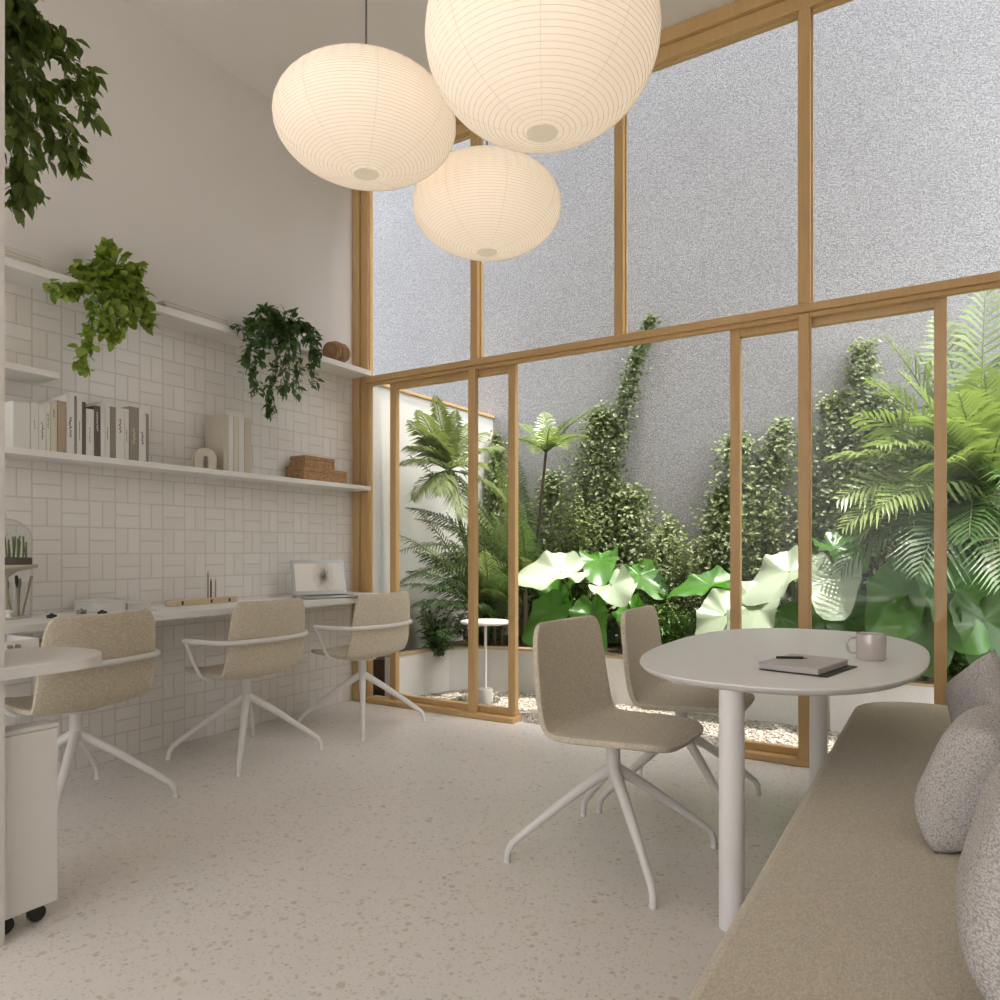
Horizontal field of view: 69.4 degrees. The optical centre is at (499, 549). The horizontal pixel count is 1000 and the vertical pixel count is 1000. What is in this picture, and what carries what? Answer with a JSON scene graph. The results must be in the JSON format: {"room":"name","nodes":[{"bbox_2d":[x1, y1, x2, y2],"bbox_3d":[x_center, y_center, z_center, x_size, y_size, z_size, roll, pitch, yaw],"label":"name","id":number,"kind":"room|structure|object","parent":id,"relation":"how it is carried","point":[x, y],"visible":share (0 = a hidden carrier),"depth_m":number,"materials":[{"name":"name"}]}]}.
{"room":"home office","nodes":[
{"label":"home office","id":0,"kind":"room"},
{"bbox_2d":[0,0,4,947],"bbox_3d":[-1.567,-0.900,2.074,0.395,4.000,0.085,0,0,32],"label":"wall partition","id":1,"kind":"structure","parent":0,"point":[2,2],"depth_m":2.00,"materials":[{"name":"white paint"}]},
{"bbox_2d":[0,647,101,680],"bbox_3d":[-1.511,0.342,2.131,0.430,0.033,0.600,0,0,32],"label":"table leaf","id":2,"kind":"object","parent":1,"relation":"attached to","point":[34,661],"visible":0.97,"depth_m":2.15,"materials":[{"name":"white paint"}]},
{"bbox_2d":[5,281,351,773],"bbox_3d":[-3.151,-0.080,2.083,0.150,2.360,7.837,0,0,32],"label":"tiled wall","id":3,"kind":"structure","parent":0,"point":[97,532],"depth_m":4.08,"materials":[{"name":"tile"}]},
{"bbox_2d":[5,361,59,383],"bbox_3d":[-2.333,-0.810,3.072,0.203,0.030,0.780,0,0,32],"label":"wall shelf","id":4,"kind":"object","parent":3,"relation":"attached to","point":[14,371],"visible":1,"depth_m":3.29,"materials":[{"name":"white paint"}]},
{"bbox_2d":[5,592,365,648],"bbox_3d":[-1.557,0.352,3.843,0.715,0.095,2.907,0,0,32],"label":"desk","id":5,"kind":"object","parent":3,"relation":"attached to","point":[36,623],"visible":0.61,"depth_m":3.58,"materials":[{"name":"white paint"}]},
{"bbox_2d":[5,564,37,619],"bbox_3d":[-2.185,0.185,3.181,0.256,0.240,0.256,0,0,32],"label":"pedestal stand","id":6,"kind":"object","parent":5,"relation":"on","point":[10,570],"visible":0.49,"depth_m":3.17,"materials":[{"name":"beige"}]},
{"bbox_2d":[5,518,32,564],"bbox_3d":[-2.185,-0.051,3.181,0.214,0.230,0.214,0,0,32],"label":"glass cloche","id":7,"kind":"object","parent":6,"relation":"on","point":[9,560],"visible":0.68,"depth_m":3.19,"materials":[{"name":"brown"}]},
{"bbox_2d":[74,598,125,612],"bbox_3d":[-1.990,0.276,3.593,0.162,0.058,0.171,0,0,32],"label":"box","id":8,"kind":"object","parent":5,"relation":"on","point":[106,604],"visible":0.94,"depth_m":3.54,"materials":[{"name":"white"}]},
{"bbox_2d":[165,596,237,606],"bbox_3d":[-1.679,0.288,4.077,0.082,0.032,0.450,0,0,32],"label":"tray","id":9,"kind":"object","parent":5,"relation":"on","point":[224,599],"visible":1,"depth_m":4.03,"materials":[{"name":"brown wood"}]},
{"bbox_2d":[290,560,358,599],"bbox_3d":[-1.120,0.185,4.630,0.370,0.238,0.281,0,0,-36],"label":"laptop","id":10,"kind":"object","parent":5,"relation":"on","point":[310,579],"visible":0.91,"depth_m":4.70,"materials":[{"name":"silver metal"}]},
{"bbox_2d":[5,446,370,491],"bbox_3d":[-1.773,-0.440,3.980,0.203,0.030,2.912,0,0,32],"label":"wall shelf","id":11,"kind":"object","parent":3,"relation":"attached to","point":[10,452],"visible":1,"depth_m":3.86,"materials":[{"name":"white paint"}]},
{"bbox_2d":[5,401,29,448],"bbox_3d":[-2.201,-0.558,3.264,0.150,0.206,0.068,0,0,32],"label":"book","id":12,"kind":"object","parent":11,"relation":"on","point":[17,414],"visible":0.86,"depth_m":3.22,"materials":[{"name":"white paper"}]},
{"bbox_2d":[30,402,37,449],"bbox_3d":[-2.172,-0.561,3.310,0.151,0.210,0.033,0,0,32],"label":"book","id":13,"kind":"object","parent":11,"relation":"on","point":[33,406],"visible":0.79,"depth_m":3.27,"materials":[{"name":"white paper"}]},
{"bbox_2d":[38,405,45,449],"bbox_3d":[-2.155,-0.559,3.338,0.151,0.207,0.030,0,0,32],"label":"book","id":14,"kind":"object","parent":11,"relation":"on","point":[41,408],"visible":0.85,"depth_m":3.30,"materials":[{"name":"white paper"}]},
{"bbox_2d":[38,401,56,451],"bbox_3d":[-2.129,-0.573,3.381,0.151,0.234,0.027,0,0,32],"label":"book","id":15,"kind":"object","parent":11,"relation":"on","point":[53,404],"visible":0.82,"depth_m":3.34,"materials":[{"name":"beige paper"}]},
{"bbox_2d":[57,400,65,452],"bbox_3d":[-2.111,-0.576,3.411,0.150,0.240,0.038,0,0,32],"label":"book","id":16,"kind":"object","parent":11,"relation":"on","point":[61,405],"visible":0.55,"depth_m":3.37,"materials":[{"name":"beige paper"}]},
{"bbox_2d":[50,394,73,453],"bbox_3d":[-2.089,-0.593,3.444,0.151,0.276,0.035,0,0,32],"label":"book","id":17,"kind":"object","parent":11,"relation":"on","point":[69,399],"visible":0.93,"depth_m":3.40,"materials":[{"name":"white paper"}]},
{"bbox_2d":[86,408,93,455],"bbox_3d":[-2.041,-0.568,3.522,0.151,0.225,0.037,0,0,32],"label":"book","id":18,"kind":"object","parent":11,"relation":"on","point":[89,412],"visible":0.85,"depth_m":3.48,"materials":[{"name":"white paper"}]},
{"bbox_2d":[86,406,99,455],"bbox_3d":[-2.023,-0.578,3.552,0.151,0.245,0.028,0,0,32],"label":"book","id":19,"kind":"object","parent":11,"relation":"on","point":[96,409],"visible":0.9,"depth_m":3.51,"materials":[{"name":"brown paper"}]},
{"bbox_2d":[116,407,124,458],"bbox_3d":[-1.963,-0.583,3.650,0.151,0.255,0.044,0,0,32],"label":"book","id":20,"kind":"object","parent":11,"relation":"on","point":[120,412],"visible":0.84,"depth_m":3.61,"materials":[{"name":"white paper"}]},
{"bbox_2d":[122,406,138,460],"bbox_3d":[-1.925,-0.591,3.711,0.151,0.272,0.050,0,0,32],"label":"book","id":21,"kind":"object","parent":11,"relation":"on","point":[133,411],"visible":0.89,"depth_m":3.67,"materials":[{"name":"beige paper"}]},
{"bbox_2d":[139,413,145,461],"bbox_3d":[-1.901,-0.577,3.750,0.151,0.244,0.037,0,0,32],"label":"book","id":22,"kind":"object","parent":11,"relation":"on","point":[142,417],"visible":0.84,"depth_m":3.71,"materials":[{"name":"white paper"}]},
{"bbox_2d":[192,448,216,468],"bbox_3d":[-1.657,-0.513,4.048,0.120,0.116,0.050,0,0,-38],"label":"ornament","id":23,"kind":"object","parent":11,"relation":"on","point":[197,458],"visible":0.91,"depth_m":4.03,"materials":[{"name":"beige ceramic"}]},
{"bbox_2d":[205,414,227,470],"bbox_3d":[-1.645,-0.618,4.185,0.170,0.324,0.031,0,0,32],"label":"book","id":24,"kind":"object","parent":11,"relation":"on","point":[216,426],"visible":0.84,"depth_m":4.15,"materials":[{"name":"beige paper"}]},
{"bbox_2d":[238,417,243,471],"bbox_3d":[-1.588,-0.618,4.277,0.170,0.324,0.038,0,0,32],"label":"book","id":25,"kind":"object","parent":11,"relation":"on","point":[240,419],"visible":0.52,"depth_m":4.23,"materials":[{"name":"white paper"}]},
{"bbox_2d":[244,417,250,472],"bbox_3d":[-1.564,-0.618,4.315,0.170,0.325,0.046,0,0,32],"label":"book","id":26,"kind":"object","parent":11,"relation":"on","point":[247,421],"visible":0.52,"depth_m":4.27,"materials":[{"name":"beige paper"}]},
{"bbox_2d":[286,466,346,483],"bbox_3d":[-1.231,-0.498,4.861,0.172,0.085,0.394,0,0,32],"label":"box","id":27,"kind":"object","parent":11,"relation":"on","point":[302,472],"visible":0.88,"depth_m":4.75,"materials":[{"name":"brown wicker"}]},
{"bbox_2d":[290,455,334,469],"bbox_3d":[-1.252,-0.579,4.828,0.142,0.075,0.272,0,0,32],"label":"box","id":28,"kind":"object","parent":27,"relation":"on","point":[301,460],"visible":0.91,"depth_m":4.74,"materials":[{"name":"brown wicker"}]},
{"bbox_2d":[5,257,370,378],"bbox_3d":[-1.773,-1.264,3.980,0.203,0.038,2.912,0,0,32],"label":"wall shelf","id":29,"kind":"object","parent":3,"relation":"attached to","point":[18,272],"visible":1,"depth_m":4.00,"materials":[{"name":"white paint"}]},
{"bbox_2d":[43,237,160,377],"bbox_3d":[-1.903,-1.191,3.518,0.355,0.751,0.534,0,0,-1],"label":"pothos","id":30,"kind":"object","parent":29,"relation":"on","point":[110,280],"visible":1,"depth_m":3.47,"materials":[{"name":"green plant"}]},
{"bbox_2d":[229,302,323,421],"bbox_3d":[-1.332,-1.163,4.409,0.401,0.809,0.680,0,0,5],"label":"hanging plant","id":31,"kind":"object","parent":29,"relation":"on","point":[282,331],"visible":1,"depth_m":4.35,"materials":[{"name":"green plant"}]},
{"bbox_2d":[322,341,350,362],"bbox_3d":[-1.134,-1.361,4.991,0.166,0.157,0.208,0,0,24],"label":"wicker basket","id":32,"kind":"object","parent":29,"relation":"on","point":[336,350],"visible":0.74,"depth_m":4.93,"materials":[{"name":"brown wicker"}]},
{"bbox_2d":[352,189,360,700],"bbox_3d":[-1.035,-0.825,5.304,0.068,3.850,0.072,0,0,32],"label":"trim","id":33,"kind":"structure","parent":3,"relation":"attached to","point":[356,194],"depth_m":5.27,"materials":[{"name":"brown wood"}]},
{"bbox_2d":[361,191,372,697],"bbox_3d":[-0.972,-0.825,5.272,0.070,3.850,0.060,0,0,32],"label":"trim","id":34,"kind":"structure","parent":3,"relation":"attached to","point":[364,194],"depth_m":5.25,"materials":[{"name":"brown wood"}]},
{"bbox_2d":[367,386,369,696],"bbox_3d":[-0.578,-0.062,4.993,0.894,2.255,0.022,0,0,32],"label":"window","id":35,"kind":"structure","parent":3,"relation":"in","point":[368,387],"depth_m":5.22,"materials":[{"name":"brown wood"}]},
{"bbox_2d":[369,134,469,375],"bbox_3d":[-0.559,-2.000,5.010,0.907,1.500,0.022,0,0,32],"label":"window","id":36,"kind":"structure","parent":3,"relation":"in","point":[466,136],"depth_m":5.24,"materials":[{"name":"brown wood"}]},
{"bbox_2d":[365,695,521,723],"bbox_3d":[-0.414,1.083,4.928,1.240,0.035,0.120,0,0,32],"label":"trim","id":37,"kind":"structure","parent":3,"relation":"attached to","point":[381,700],"depth_m":4.83,"materials":[{"name":"brown wood"}]},
{"bbox_2d":[390,364,517,715],"bbox_3d":[-0.336,-0.068,4.902,1.037,2.264,0.053,0,0,32],"label":"door","id":38,"kind":"structure","parent":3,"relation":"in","point":[511,370],"depth_m":4.70,"materials":[{"name":"brown wood"}]},
{"bbox_2d":[470,131,483,358],"bbox_3d":[-0.151,-1.999,4.755,0.056,1.502,0.080,0,0,32],"label":"trim","id":39,"kind":"structure","parent":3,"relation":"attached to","point":[474,139],"depth_m":4.72,"materials":[{"name":"brown wood"}]},
{"bbox_2d":[614,116,624,334],"bbox_3d":[0.708,-1.999,4.224,0.056,1.502,0.080,0,0,32],"label":"trim","id":40,"kind":"structure","parent":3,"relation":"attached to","point":[619,128],"depth_m":4.19,"materials":[{"name":"brown wood"}]},
{"bbox_2d":[365,271,999,382],"bbox_3d":[0.683,-1.226,4.240,3.830,0.043,0.100,0,0,32],"label":"beam","id":41,"kind":"structure","parent":3,"relation":"attached to","point":[992,277],"depth_m":3.88,"materials":[{"name":"brown wood"}]},
{"bbox_2d":[367,282,999,386],"bbox_3d":[0.675,-1.194,4.227,3.830,0.022,0.034,0,0,32],"label":"trim","id":42,"kind":"structure","parent":3,"relation":"attached to","point":[996,285],"depth_m":3.91,"materials":[{"name":"brown wood"}]},
{"bbox_2d":[625,14,798,332],"bbox_3d":[1.138,-2.000,3.963,0.950,1.500,0.022,0,0,32],"label":"window","id":43,"kind":"structure","parent":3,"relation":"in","point":[795,17],"depth_m":4.03,"materials":[{"name":"brown wood"}]},
{"bbox_2d":[799,6,810,303],"bbox_3d":[1.565,-1.999,3.696,0.056,1.502,0.080,0,0,32],"label":"trim","id":44,"kind":"structure","parent":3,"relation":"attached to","point":[804,14],"depth_m":3.66,"materials":[{"name":"brown wood"}]},
{"bbox_2d":[811,0,848,301],"bbox_3d":[1.952,-2.000,3.461,0.851,1.500,0.022,0,0,32],"label":"window","id":45,"kind":"structure","parent":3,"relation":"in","point":[836,2],"depth_m":3.67,"materials":[{"name":"brown wood"}]},
{"bbox_2d":[5,0,492,651],"bbox_3d":[-2.669,-0.850,2.863,0.150,4.100,9.670,0,0,32],"label":"wall","id":46,"kind":"structure","parent":0,"point":[195,178],"depth_m":4.26,"materials":[{"name":"white paint"}]},
{"bbox_2d":[453,0,853,144],"bbox_3d":[0.623,-2.825,4.277,3.970,0.150,0.140,0,0,32],"label":"window frame","id":47,"kind":"structure","parent":46,"relation":"attached to","point":[737,18],"depth_m":3.87,"materials":[{"name":"brown wood"}]},
{"bbox_2d":[0,700,808,999],"bbox_3d":[-1.408,1.150,0.984,4.270,0.100,7.797,0,0,32],"label":"floor","id":48,"kind":"structure","parent":0,"point":[374,868],"depth_m":2.49,"materials":[{"name":"concrete"}]},
{"bbox_2d":[5,719,58,934],"bbox_3d":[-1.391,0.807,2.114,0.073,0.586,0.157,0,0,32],"label":"pedestal","id":49,"kind":"object","parent":48,"relation":"on","point":[31,748],"visible":0.84,"depth_m":2.10,"materials":[{"name":"white paint"}]},
{"bbox_2d":[5,609,177,807],"bbox_3d":[-1.816,0.679,3.094,0.576,0.841,0.640,0,0,28],"label":"armchair","id":50,"kind":"object","parent":48,"relation":"on","point":[125,640],"visible":0.88,"depth_m":3.00,"materials":[{"name":"beige fabric"}]},
{"bbox_2d":[166,597,322,776],"bbox_3d":[-1.364,0.679,3.884,0.576,0.841,0.640,0,0,31],"label":"armchair","id":51,"kind":"object","parent":48,"relation":"on","point":[265,637],"visible":1,"depth_m":3.76,"materials":[{"name":"white fabric"}]},
{"bbox_2d":[297,591,425,740],"bbox_3d":[-0.868,0.679,4.554,0.576,0.841,0.640,0,0,34],"label":"armchair","id":52,"kind":"object","parent":48,"relation":"on","point":[381,621],"visible":0.99,"depth_m":4.42,"materials":[{"name":"white fabric"}]},
{"bbox_2d":[468,366,477,712],"bbox_3d":[-0.175,-0.050,4.744,0.052,2.300,0.047,0,0,32],"label":"door frame","id":53,"kind":"structure","parent":48,"relation":"on","point":[472,371],"depth_m":4.72,"materials":[{"name":"brown wood"}]},
{"bbox_2d":[503,615,717,909],"bbox_3d":[0.408,0.679,2.604,0.576,0.841,0.576,0,0,36],"label":"swivel chair","id":54,"kind":"object","parent":48,"relation":"on","point":[575,705],"visible":1,"depth_m":2.60,"materials":[{"name":"beige fabric"}]},
{"bbox_2d":[596,605,760,813],"bbox_3d":[0.787,0.679,3.133,0.576,0.841,0.576,0,0,29],"label":"swivel chair","id":55,"kind":"object","parent":48,"relation":"on","point":[640,631],"visible":0.76,"depth_m":3.12,"materials":[{"name":"white fabric"}]},
{"bbox_2d":[745,749,808,767],"bbox_3d":[1.777,1.083,3.576,1.270,0.035,0.120,0,0,32],"label":"trim","id":56,"kind":"structure","parent":48,"relation":"on","point":[779,758],"depth_m":3.74,"materials":[{"name":"brown wood"}]},
{"bbox_2d":[809,315,811,628],"bbox_3d":[1.937,-0.062,3.441,0.856,2.255,0.022,0,0,32],"label":"window","id":57,"kind":"structure","parent":56,"relation":"on","point":[810,317],"depth_m":3.66,"materials":[{"name":"brown wood"}]},
{"bbox_2d":[730,297,946,755],"bbox_3d":[1.679,-0.068,3.659,0.998,2.264,0.053,0,0,32],"label":"door","id":58,"kind":"structure","parent":56,"relation":"on","point":[939,305],"depth_m":3.44,"materials":[{"name":"brown wood"}]},
{"bbox_2d":[640,628,929,931],"bbox_3d":[1.093,0.739,2.733,0.920,0.722,1.650,0,0,32],"label":"table","id":59,"kind":"object","parent":48,"relation":"on","point":[726,661],"visible":0.91,"depth_m":2.21,"materials":[{"name":"white laminate"}]},
{"bbox_2d":[758,654,856,677],"bbox_3d":[0.983,0.365,2.302,0.210,0.023,0.270,0,0,44],"label":"notebook","id":60,"kind":"object","parent":59,"relation":"on","point":[819,666],"visible":1,"depth_m":2.25,"materials":[{"name":"white paper"}]},
{"bbox_2d":[845,632,885,660],"bbox_3d":[1.273,0.333,2.493,0.117,0.088,0.095,0,0,-22],"label":"mug","id":61,"kind":"object","parent":59,"relation":"on","point":[870,646],"visible":1,"depth_m":2.46,"materials":[{"name":"beige ceramic"}]},
{"bbox_2d":[798,313,808,760],"bbox_3d":[1.551,-0.050,3.679,0.052,2.300,0.047,0,0,32],"label":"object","id":62,"kind":"structure","parent":48,"relation":"on","point":[803,319],"depth_m":3.66,"materials":[{"name":"brown wood"}]},
{"bbox_2d":[688,702,984,999],"bbox_3d":[0.852,0.890,1.466,0.590,0.420,4.090,0,0,32],"label":"upholstered bench","id":63,"kind":"object","parent":48,"relation":"on","point":[852,900],"visible":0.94,"depth_m":1.43,"materials":[{"name":"beige fabric"}]},
{"bbox_2d":[914,703,999,852],"bbox_3d":[1.110,0.526,1.689,0.225,0.317,0.338,0,0,42],"label":"cushion","id":64,"kind":"object","parent":63,"relation":"on","point":[948,791],"visible":0.85,"depth_m":1.60,"materials":[{"name":"fabric"}]},
{"bbox_2d":[945,649,999,722],"bbox_3d":[1.666,0.515,2.521,0.160,0.339,0.346,0,0,18],"label":"cushion","id":65,"kind":"object","parent":63,"relation":"on","point":[978,684],"visible":0.67,"depth_m":2.49,"materials":[{"name":"fabric"}]},
{"bbox_2d":[954,763,999,999],"bbox_3d":[0.820,0.487,1.081,0.235,0.394,0.403,0,0,30],"label":"cushion","id":66,"kind":"object","parent":63,"relation":"on","point":[977,878],"visible":1,"depth_m":1.03,"materials":[{"name":"fabric"}]},
{"bbox_2d":[122,0,736,99],"bbox_3d":[-1.397,-3.000,1.001,4.270,0.200,7.837,0,0,32],"label":"ceiling","id":67,"kind":"structure","parent":0,"point":[255,41],"depth_m":3.98,"materials":[{"name":"paint"}]},
{"bbox_2d":[5,0,111,227],"bbox_3d":[-1.541,-1.979,2.406,0.392,1.840,0.434,0,0,41],"label":"hanging plant","id":68,"kind":"object","parent":67,"relation":"hanging from","point":[27,36],"visible":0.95,"depth_m":2.38,"materials":[{"name":"green plant"}]},
{"bbox_2d":[272,0,455,191],"bbox_3d":[-0.445,-2.074,2.400,0.598,1.652,0.598,0,0,28],"label":"paper lantern","id":69,"kind":"object","parent":67,"relation":"hanging from","point":[357,116],"visible":0.99,"depth_m":2.22,"materials":[{"name":"beige paper"}]},
{"bbox_2d":[412,141,560,261],"bbox_3d":[-0.052,-2.047,2.900,0.594,1.706,0.594,0,0,-29],"label":"paper lantern","id":70,"kind":"object","parent":67,"relation":"hanging from","point":[487,203],"visible":0.95,"depth_m":2.70,"materials":[{"name":"beige paper"}]},
{"bbox_2d":[425,0,661,153],"bbox_3d":[0.111,-1.998,1.900,0.614,1.805,0.614,0,0,4],"label":"paper lantern","id":71,"kind":"object","parent":67,"relation":"hanging from","point":[524,76],"visible":1,"depth_m":1.75,"materials":[{"name":"beige paper"}]},
{"bbox_2d":[373,0,999,643],"bbox_3d":[1.432,-2.450,6.131,10.000,7.300,0.200,0,0,32],"label":"wall","id":72,"kind":"structure","parent":0,"point":[907,92],"depth_m":5.76,"materials":[{"name":"grey paint"}]},
{"bbox_2d":[573,313,661,599],"bbox_3d":[0.848,-0.671,6.154,1.014,2.621,0.336,0,0,32],"label":"climbing ivy","id":73,"kind":"object","parent":72,"relation":"attached to","point":[648,323],"visible":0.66,"depth_m":6.15,"materials":[{"name":"green plant"}]},
{"bbox_2d":[573,481,694,638],"bbox_3d":[1.014,0.098,5.829,1.212,1.360,0.715,0,0,32],"label":"climbing ivy","id":74,"kind":"object","parent":72,"relation":"attached to","point":[633,497],"visible":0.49,"depth_m":5.98,"materials":[{"name":"green plant"}]},
{"bbox_2d":[669,414,826,634],"bbox_3d":[1.649,-0.138,5.443,1.482,1.770,0.707,0,0,32],"label":"climbing ivy","id":75,"kind":"object","parent":72,"relation":"attached to","point":[779,431],"visible":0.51,"depth_m":5.52,"materials":[{"name":"green plant"}]},
{"label":"outside","id":76,"kind":"structure","parent":0,"visible":0},
{"bbox_2d":[425,691,839,750],"bbox_3d":[0.888,1.206,5.249,10.000,0.188,1.873,0,0,32],"label":"ground","id":77,"kind":"structure","parent":76,"point":[760,732],"depth_m":4.60,"materials":[{"name":"white gravel"}]},
{"bbox_2d":[373,654,389,696],"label":"raised planter","id":78,"kind":"object","parent":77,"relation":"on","point":[381,665],"depth_m":5.33,"materials":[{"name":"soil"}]},
{"bbox_2d":[399,640,467,695],"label":"raised planter","id":79,"kind":"object","parent":77,"relation":"on","point":[424,671],"depth_m":5.58,"materials":[{"name":"concrete"}]},
{"bbox_2d":[412,595,460,658],"bbox_3d":[-0.471,0.610,5.602,0.404,0.511,0.448,0,0,7],"label":"leafy shrub","id":80,"kind":"object","parent":79,"relation":"on","point":[438,639],"visible":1,"depth_m":5.58,"materials":[{"name":"green plant"}]},
{"bbox_2d":[399,395,507,645],"bbox_3d":[-0.300,-0.181,5.651,0.616,2.034,1.165,0,0,32],"label":"slender palm","id":81,"kind":"object","parent":79,"relation":"on","point":[446,444],"visible":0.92,"depth_m":5.54,"materials":[{"name":"green plant"}]},
{"bbox_2d":[460,619,507,703],"bbox_3d":[-0.105,0.814,5.242,0.370,0.597,0.370,0,0,32],"label":"side table","id":82,"kind":"object","parent":77,"relation":"on","point":[485,694],"visible":0.9,"depth_m":5.21,"materials":[{"name":"metal"}]},
{"bbox_2d":[478,635,507,690],"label":"raised planter","id":83,"kind":"object","parent":77,"relation":"on","point":[497,656],"depth_m":5.70,"materials":[{"name":"concrete"}]},
{"bbox_2d":[399,501,539,645],"bbox_3d":[-0.187,0.208,5.678,0.634,1.248,1.421,0,0,32],"label":"palm","id":84,"kind":"object","parent":83,"relation":"on","point":[493,594],"visible":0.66,"depth_m":5.65,"materials":[{"name":"green plant"}]},
{"bbox_2d":[399,450,540,646],"bbox_3d":[-0.034,-0.016,5.772,0.879,1.693,1.539,0,0,32],"label":"fern","id":85,"kind":"object","parent":83,"relation":"on","point":[521,531],"visible":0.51,"depth_m":5.81,"materials":[{"name":"green plant"}]},
{"bbox_2d":[447,608,507,645],"bbox_3d":[-0.168,0.655,5.964,0.539,0.377,0.521,0,0,-13],"label":"leafy shrub","id":86,"kind":"object","parent":83,"relation":"on","point":[464,628],"visible":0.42,"depth_m":5.94,"materials":[{"name":"green plant"}]},
{"bbox_2d":[462,429,531,633],"bbox_3d":[0.069,-0.176,6.464,0.695,1.950,0.615,0,0,32],"label":"climbing ivy","id":87,"kind":"object","parent":83,"relation":"on","point":[493,507],"visible":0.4,"depth_m":6.74,"materials":[{"name":"green plant"}]},
{"bbox_2d":[518,636,535,693],"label":"raised planter","id":88,"kind":"object","parent":77,"relation":"on","point":[526,681],"depth_m":5.60,"materials":[{"name":"concrete"}]},
{"bbox_2d":[518,508,559,644],"bbox_3d":[0.296,0.234,6.155,0.437,1.174,0.428,0,0,1],"label":"leafy shrub","id":89,"kind":"object","parent":88,"relation":"on","point":[531,598],"visible":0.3,"depth_m":6.10,"materials":[{"name":"green plant"}]},
{"bbox_2d":[518,409,592,593],"bbox_3d":[0.430,-0.205,6.059,0.697,2.074,0.812,0,0,9],"label":"tree fern","id":90,"kind":"object","parent":88,"relation":"on","point":[546,441],"visible":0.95,"depth_m":6.14,"materials":[{"name":"green plant"}]},
{"bbox_2d":[496,399,649,643],"bbox_3d":[0.471,-0.243,6.161,1.537,2.132,0.729,0,0,30],"label":"climbing ivy","id":91,"kind":"object","parent":88,"relation":"on","point":[597,416],"visible":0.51,"depth_m":6.26,"materials":[{"name":"green plant"}]},
{"bbox_2d":[604,643,635,705],"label":"raised planter","id":92,"kind":"object","parent":77,"relation":"on","point":[613,653],"depth_m":5.22,"materials":[{"name":"concrete"}]},
{"bbox_2d":[549,491,607,617],"bbox_3d":[0.574,0.167,6.049,0.699,1.309,0.443,0,0,38],"label":"leafy shrub","id":93,"kind":"object","parent":92,"relation":"on","point":[582,584],"visible":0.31,"depth_m":5.94,"materials":[{"name":"green plant"}]},
{"bbox_2d":[518,546,644,651],"bbox_3d":[0.650,0.396,5.483,1.019,0.862,0.689,0,0,22],"label":"plant","id":94,"kind":"object","parent":92,"relation":"on","point":[545,574],"visible":0.73,"depth_m":5.42,"materials":[{"name":"green plant"}]},
{"bbox_2d":[646,603,695,644],"bbox_3d":[1.209,0.594,5.106,0.336,0.459,0.468,0,0,32],"label":"leafy shrub","id":95,"kind":"object","parent":92,"relation":"on","point":[677,634],"visible":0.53,"depth_m":5.07,"materials":[{"name":"green plant"}]},
{"bbox_2d":[641,532,704,638],"bbox_3d":[1.356,0.338,5.650,0.414,0.968,0.560,0,0,-2],"label":"leafy shrub","id":96,"kind":"object","parent":92,"relation":"on","point":[687,563],"visible":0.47,"depth_m":5.56,"materials":[{"name":"green plant"}]},
{"bbox_2d":[624,558,787,637],"bbox_3d":[1.364,0.446,5.091,0.458,0.764,1.551,0,0,-20],"label":"plant","id":97,"kind":"object","parent":92,"relation":"on","point":[712,616],"visible":0.54,"depth_m":5.01,"materials":[{"name":"green plant"}]},
{"bbox_2d":[418,689,839,748],"bbox_3d":[1.254,1.108,4.460,4.372,0.014,0.839,0,0,32],"label":"pebbles","id":98,"kind":"object","parent":77,"relation":"on","point":[770,726],"visible":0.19,"depth_m":4.70,"materials":[{"name":"white gravel"}]},
{"bbox_2d":[745,692,797,724],"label":"raised planter","id":99,"kind":"object","parent":77,"relation":"on","point":[774,708],"depth_m":4.65,"materials":[{"name":"concrete"}]},
{"bbox_2d":[728,484,790,604],"bbox_3d":[1.885,0.170,5.287,0.443,1.302,0.462,0,0,32],"label":"climbing ivy","id":100,"kind":"object","parent":99,"relation":"on","point":[771,550],"visible":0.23,"depth_m":5.27,"materials":[{"name":"green plant"}]},
{"bbox_2d":[726,532,869,631],"bbox_3d":[1.991,0.349,4.557,1.020,0.951,0.645,0,0,-25],"label":"plant","id":101,"kind":"object","parent":99,"relation":"on","point":[836,600],"visible":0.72,"depth_m":4.53,"materials":[{"name":"plant"}]},
{"bbox_2d":[828,675,933,732],"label":"raised planter","id":102,"kind":"object","parent":77,"relation":"on","point":[841,707],"depth_m":4.30,"materials":[{"name":"concrete"}]},
{"bbox_2d":[775,334,930,620],"bbox_3d":[2.400,-0.379,5.111,1.394,2.347,0.480,0,0,32],"label":"climbing ivy","id":103,"kind":"object","parent":102,"relation":"on","point":[834,420],"visible":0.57,"depth_m":5.17,"materials":[{"name":"green plant"}]},
{"bbox_2d":[859,511,912,597],"bbox_3d":[2.583,0.274,4.889,0.393,1.093,0.417,0,0,23],"label":"leafy shrub","id":104,"kind":"object","parent":102,"relation":"on","point":[869,572],"visible":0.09,"depth_m":4.93,"materials":[{"name":"green plant"}]},
{"bbox_2d":[823,289,999,594],"bbox_3d":[2.613,-0.440,4.329,1.256,2.545,1.293,0,0,32],"label":"palm","id":105,"kind":"object","parent":102,"relation":"on","point":[973,457],"visible":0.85,"depth_m":4.21,"materials":[{"name":"green plant"}]},
{"bbox_2d":[865,554,999,680],"bbox_3d":[2.529,0.422,4.136,0.776,0.806,0.467,0,0,32],"label":"plant","id":106,"kind":"object","parent":102,"relation":"on","point":[898,606],"visible":0.79,"depth_m":4.07,"materials":[{"name":"green plant"}]},
{"bbox_2d":[909,494,999,659],"bbox_3d":[2.981,0.192,4.634,0.519,1.260,0.631,0,0,-36],"label":"leafy shrub","id":107,"kind":"object","parent":102,"relation":"on","point":[968,540],"visible":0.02,"depth_m":4.60,"materials":[{"name":"green plant"}]},
{"bbox_2d":[947,651,969,682],"bbox_3d":[2.710,0.640,4.177,0.457,0.404,0.477,0,0,32],"label":"leafy shrub","id":108,"kind":"object","parent":102,"relation":"on","point":[959,662],"visible":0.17,"depth_m":4.11,"materials":[{"name":"green plant"}]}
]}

